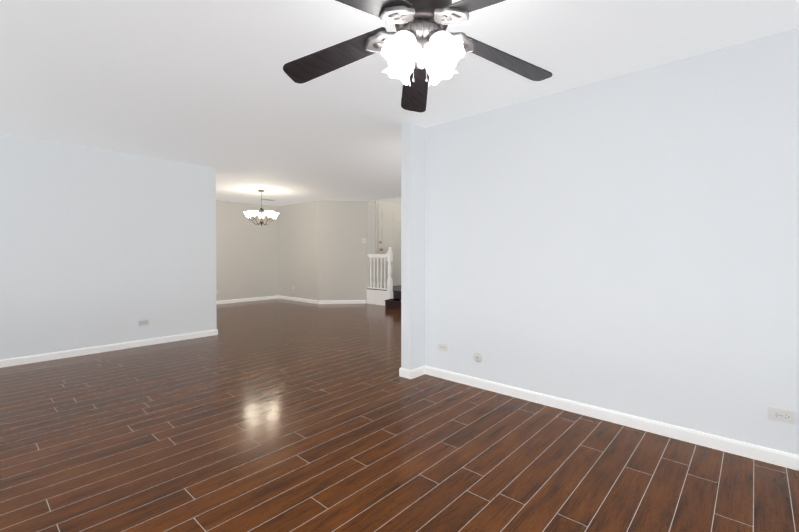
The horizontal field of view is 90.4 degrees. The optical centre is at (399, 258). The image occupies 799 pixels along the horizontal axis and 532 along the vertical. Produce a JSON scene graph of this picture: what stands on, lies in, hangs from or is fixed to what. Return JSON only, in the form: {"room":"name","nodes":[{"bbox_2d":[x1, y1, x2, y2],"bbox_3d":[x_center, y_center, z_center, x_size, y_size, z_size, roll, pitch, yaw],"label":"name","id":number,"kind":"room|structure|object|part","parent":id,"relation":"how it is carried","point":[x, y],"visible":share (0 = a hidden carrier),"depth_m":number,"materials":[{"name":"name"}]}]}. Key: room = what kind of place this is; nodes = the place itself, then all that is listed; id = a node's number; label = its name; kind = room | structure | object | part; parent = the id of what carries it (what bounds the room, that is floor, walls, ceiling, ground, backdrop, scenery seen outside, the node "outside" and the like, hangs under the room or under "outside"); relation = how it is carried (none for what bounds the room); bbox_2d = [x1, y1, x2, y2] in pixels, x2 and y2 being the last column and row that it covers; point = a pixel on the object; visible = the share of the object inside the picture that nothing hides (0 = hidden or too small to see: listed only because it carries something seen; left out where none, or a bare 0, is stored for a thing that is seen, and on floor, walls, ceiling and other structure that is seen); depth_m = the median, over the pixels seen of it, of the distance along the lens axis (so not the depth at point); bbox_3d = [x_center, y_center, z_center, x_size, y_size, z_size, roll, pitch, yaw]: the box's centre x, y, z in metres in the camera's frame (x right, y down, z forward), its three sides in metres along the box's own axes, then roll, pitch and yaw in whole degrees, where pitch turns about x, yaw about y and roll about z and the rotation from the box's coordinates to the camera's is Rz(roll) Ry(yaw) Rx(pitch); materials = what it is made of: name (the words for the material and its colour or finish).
{"room":"empty living room","nodes":[
{"label":"empty living room","id":0,"kind":"room"},
{"bbox_2d":[0,134,216,359],"bbox_3d":[-3.821,-0.078,4.639,0.120,2.440,3.260,1,1,42],"label":"wall","id":1,"kind":"structure","parent":0,"point":[99,247],"depth_m":4.77,"materials":[{"name":"white paint"}]},
{"bbox_2d":[0,329,215,367],"bbox_3d":[-3.779,1.101,4.619,0.041,0.082,3.210,1,1,42],"label":"baseboard","id":2,"kind":"structure","parent":1,"relation":"attached to","point":[125,345],"depth_m":4.77,"materials":[{"name":"white wood"}]},
{"bbox_2d":[139,319,148,325],"bbox_3d":[-3.305,0.831,5.128,0.008,0.070,0.115,1,1,42],"label":"outlet","id":3,"kind":"object","parent":1,"relation":"attached to","point":[144,322],"visible":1,"depth_m":5.13,"materials":[{"name":"white plastic"}]},
{"bbox_2d":[216,200,278,300],"bbox_3d":[-4.247,-0.138,9.402,0.120,2.440,3.260,1,1,42],"label":"wall","id":4,"kind":"structure","parent":0,"point":[247,258],"depth_m":9.80,"materials":[{"name":"grey paint"}]},
{"bbox_2d":[216,295,279,303],"bbox_3d":[-4.225,1.042,9.344,0.017,0.082,3.106,1,1,42],"label":"baseboard","id":5,"kind":"structure","parent":4,"relation":"attached to","point":[267,297],"depth_m":9.83,"materials":[{"name":"white wood"}]},
{"bbox_2d":[279,200,318,300],"bbox_3d":[-2.495,-0.145,9.939,1.770,2.440,0.120,1,1,42],"label":"wall","id":6,"kind":"structure","parent":0,"point":[299,247],"depth_m":9.84,"materials":[{"name":"grey paint"}]},
{"bbox_2d":[280,296,319,303],"bbox_3d":[-2.526,1.035,9.894,1.758,0.082,0.017,1,1,42],"label":"baseboard","id":7,"kind":"structure","parent":6,"relation":"attached to","point":[281,297],"depth_m":9.81,"materials":[{"name":"white wood"}]},
{"bbox_2d":[319,200,367,300],"bbox_3d":[-1.329,-0.138,9.435,1.160,2.440,0.120,0,1,-7],"label":"wall","id":8,"kind":"structure","parent":0,"point":[342,253],"depth_m":9.37,"materials":[{"name":"grey paint"}]},
{"bbox_2d":[320,300,365,303],"bbox_3d":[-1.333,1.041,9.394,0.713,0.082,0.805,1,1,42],"label":"baseboard","id":9,"kind":"structure","parent":8,"relation":"attached to","point":[338,301],"depth_m":9.38,"materials":[{"name":"white wood"}]},
{"bbox_2d":[367,289,386,305],"bbox_3d":[-0.460,0.915,9.173,0.840,0.340,0.022,1,1,42],"label":"trim","id":10,"kind":"structure","parent":8,"relation":"attached to","point":[377,297],"depth_m":9.22,"materials":[{"name":"white"}]},
{"bbox_2d":[366,198,400,302],"bbox_3d":[0.075,-0.331,10.472,0.120,2.800,2.690,1,1,42],"label":"wall","id":11,"kind":"structure","parent":0,"point":[371,227],"depth_m":9.54,"materials":[{"name":"grey paint"}]},
{"bbox_2d":[375,201,400,287],"bbox_3d":[-0.233,-0.343,10.022,0.022,2.115,1.060,1,1,42],"label":"door frame","id":12,"kind":"structure","parent":11,"relation":"attached to","point":[376,220],"depth_m":9.65,"materials":[{"name":"white paint"}]},
{"bbox_2d":[378,204,400,286],"bbox_3d":[-0.198,-0.308,9.991,0.110,2.034,0.910,1,1,42],"label":"entry door","id":13,"kind":"structure","parent":11,"relation":"in","point":[389,225],"depth_m":9.98,"materials":[{"name":"white paint"}]},
{"bbox_2d":[367,285,400,298],"bbox_3d":[1.694,0.908,8.967,4.320,0.360,2.550,1,1,42],"label":"floor","id":14,"kind":"structure","parent":0,"point":[396,292],"depth_m":8.91,"materials":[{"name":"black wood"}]},
{"bbox_2d":[0,299,798,531],"bbox_3d":[-0.215,1.177,5.812,10.940,0.100,10.040,1,1,42],"label":"floor","id":15,"kind":"structure","parent":0,"point":[276,415],"depth_m":2.39,"materials":[{"name":"laminate"}]},
{"bbox_2d":[368,247,392,298],"bbox_3d":[-0.468,0.416,9.147,0.850,1.338,0.192,1,1,42],"label":"stair rail","id":16,"kind":"object","parent":15,"relation":"on","point":[389,257],"visible":1,"depth_m":9.10,"materials":[{"name":"white wood"}]},
{"bbox_3d":[-0.459,0.317,9.225,0.758,0.815,0.060,1,1,42],"label":"rail","id":17,"kind":"part","parent":16,"relation":"part of","materials":[{"name":"white wood"}]},
{"bbox_2d":[385,299,400,309],"bbox_3d":[0.180,1.005,8.412,1.090,0.180,0.300,1,1,42],"label":"step","id":18,"kind":"structure","parent":15,"relation":"on","point":[393,303],"depth_m":8.54,"materials":[{"name":"black wood"}]},
{"bbox_2d":[0,0,798,205],"bbox_3d":[-1.107,-1.360,4.786,10.940,0.120,7.370,1,1,42],"label":"ceiling","id":19,"kind":"structure","parent":0,"point":[209,83],"depth_m":2.74,"materials":[{"name":"white paint"}]},
{"bbox_2d":[244,190,278,225],"bbox_3d":[-2.717,-0.983,7.856,0.670,0.712,0.675,1,1,42],"label":"chandelier","id":20,"kind":"object","parent":19,"relation":"hanging from","point":[261,215],"visible":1,"depth_m":7.82,"materials":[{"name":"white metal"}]},
{"bbox_2d":[283,0,552,112],"bbox_3d":[0.093,-1.022,1.694,1.273,0.478,1.261,1,1,42],"label":"ceiling fan","id":21,"kind":"object","parent":19,"relation":"hanging from","point":[419,47],"visible":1,"depth_m":1.72,"materials":[{"name":"black wood"}]},
{"bbox_2d":[401,122,424,369],"bbox_3d":[0.135,-0.069,3.896,0.120,2.440,0.220,1,1,42],"label":"wall","id":22,"kind":"structure","parent":0,"point":[412,246],"depth_m":3.83,"materials":[{"name":"white paint"}]},
{"bbox_2d":[399,367,419,377],"bbox_3d":[0.122,1.109,3.994,0.017,0.082,0.354,1,1,42],"label":"baseboard","id":23,"kind":"structure","parent":22,"relation":"attached to","point":[403,372],"depth_m":3.82,"materials":[{"name":"white wood"}]},
{"bbox_2d":[425,28,798,454],"bbox_3d":[1.648,-0.054,2.766,3.880,2.440,0.120,1,1,42],"label":"wall","id":24,"kind":"structure","parent":0,"point":[627,243],"depth_m":2.71,"materials":[{"name":"white paint"}]},
{"bbox_2d":[438,343,447,351],"bbox_3d":[0.414,0.853,3.799,0.115,0.070,0.008,1,1,42],"label":"outlet","id":25,"kind":"object","parent":24,"relation":"attached to","point":[442,347],"visible":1,"depth_m":3.80,"materials":[{"name":"white plastic"}]},
{"bbox_2d":[473,351,482,361],"bbox_3d":[0.698,0.884,3.539,0.098,0.098,0.016,1,1,42],"label":"outlet","id":26,"kind":"object","parent":24,"relation":"attached to","point":[477,356],"visible":1,"depth_m":3.54,"materials":[{"name":"white plastic"}]},
{"bbox_2d":[420,366,798,470],"bbox_3d":[1.638,1.126,2.702,3.736,0.082,0.017,1,1,42],"label":"baseboard","id":27,"kind":"structure","parent":24,"relation":"attached to","point":[766,455],"depth_m":2.71,"materials":[{"name":"white wood"}]},
{"bbox_2d":[768,407,795,423],"bbox_3d":[2.155,0.887,2.236,0.115,0.070,0.008,1,1,42],"label":"outlet","id":28,"kind":"object","parent":24,"relation":"attached to","point":[782,415],"visible":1,"depth_m":2.23,"materials":[{"name":"white plastic"}]}
]}

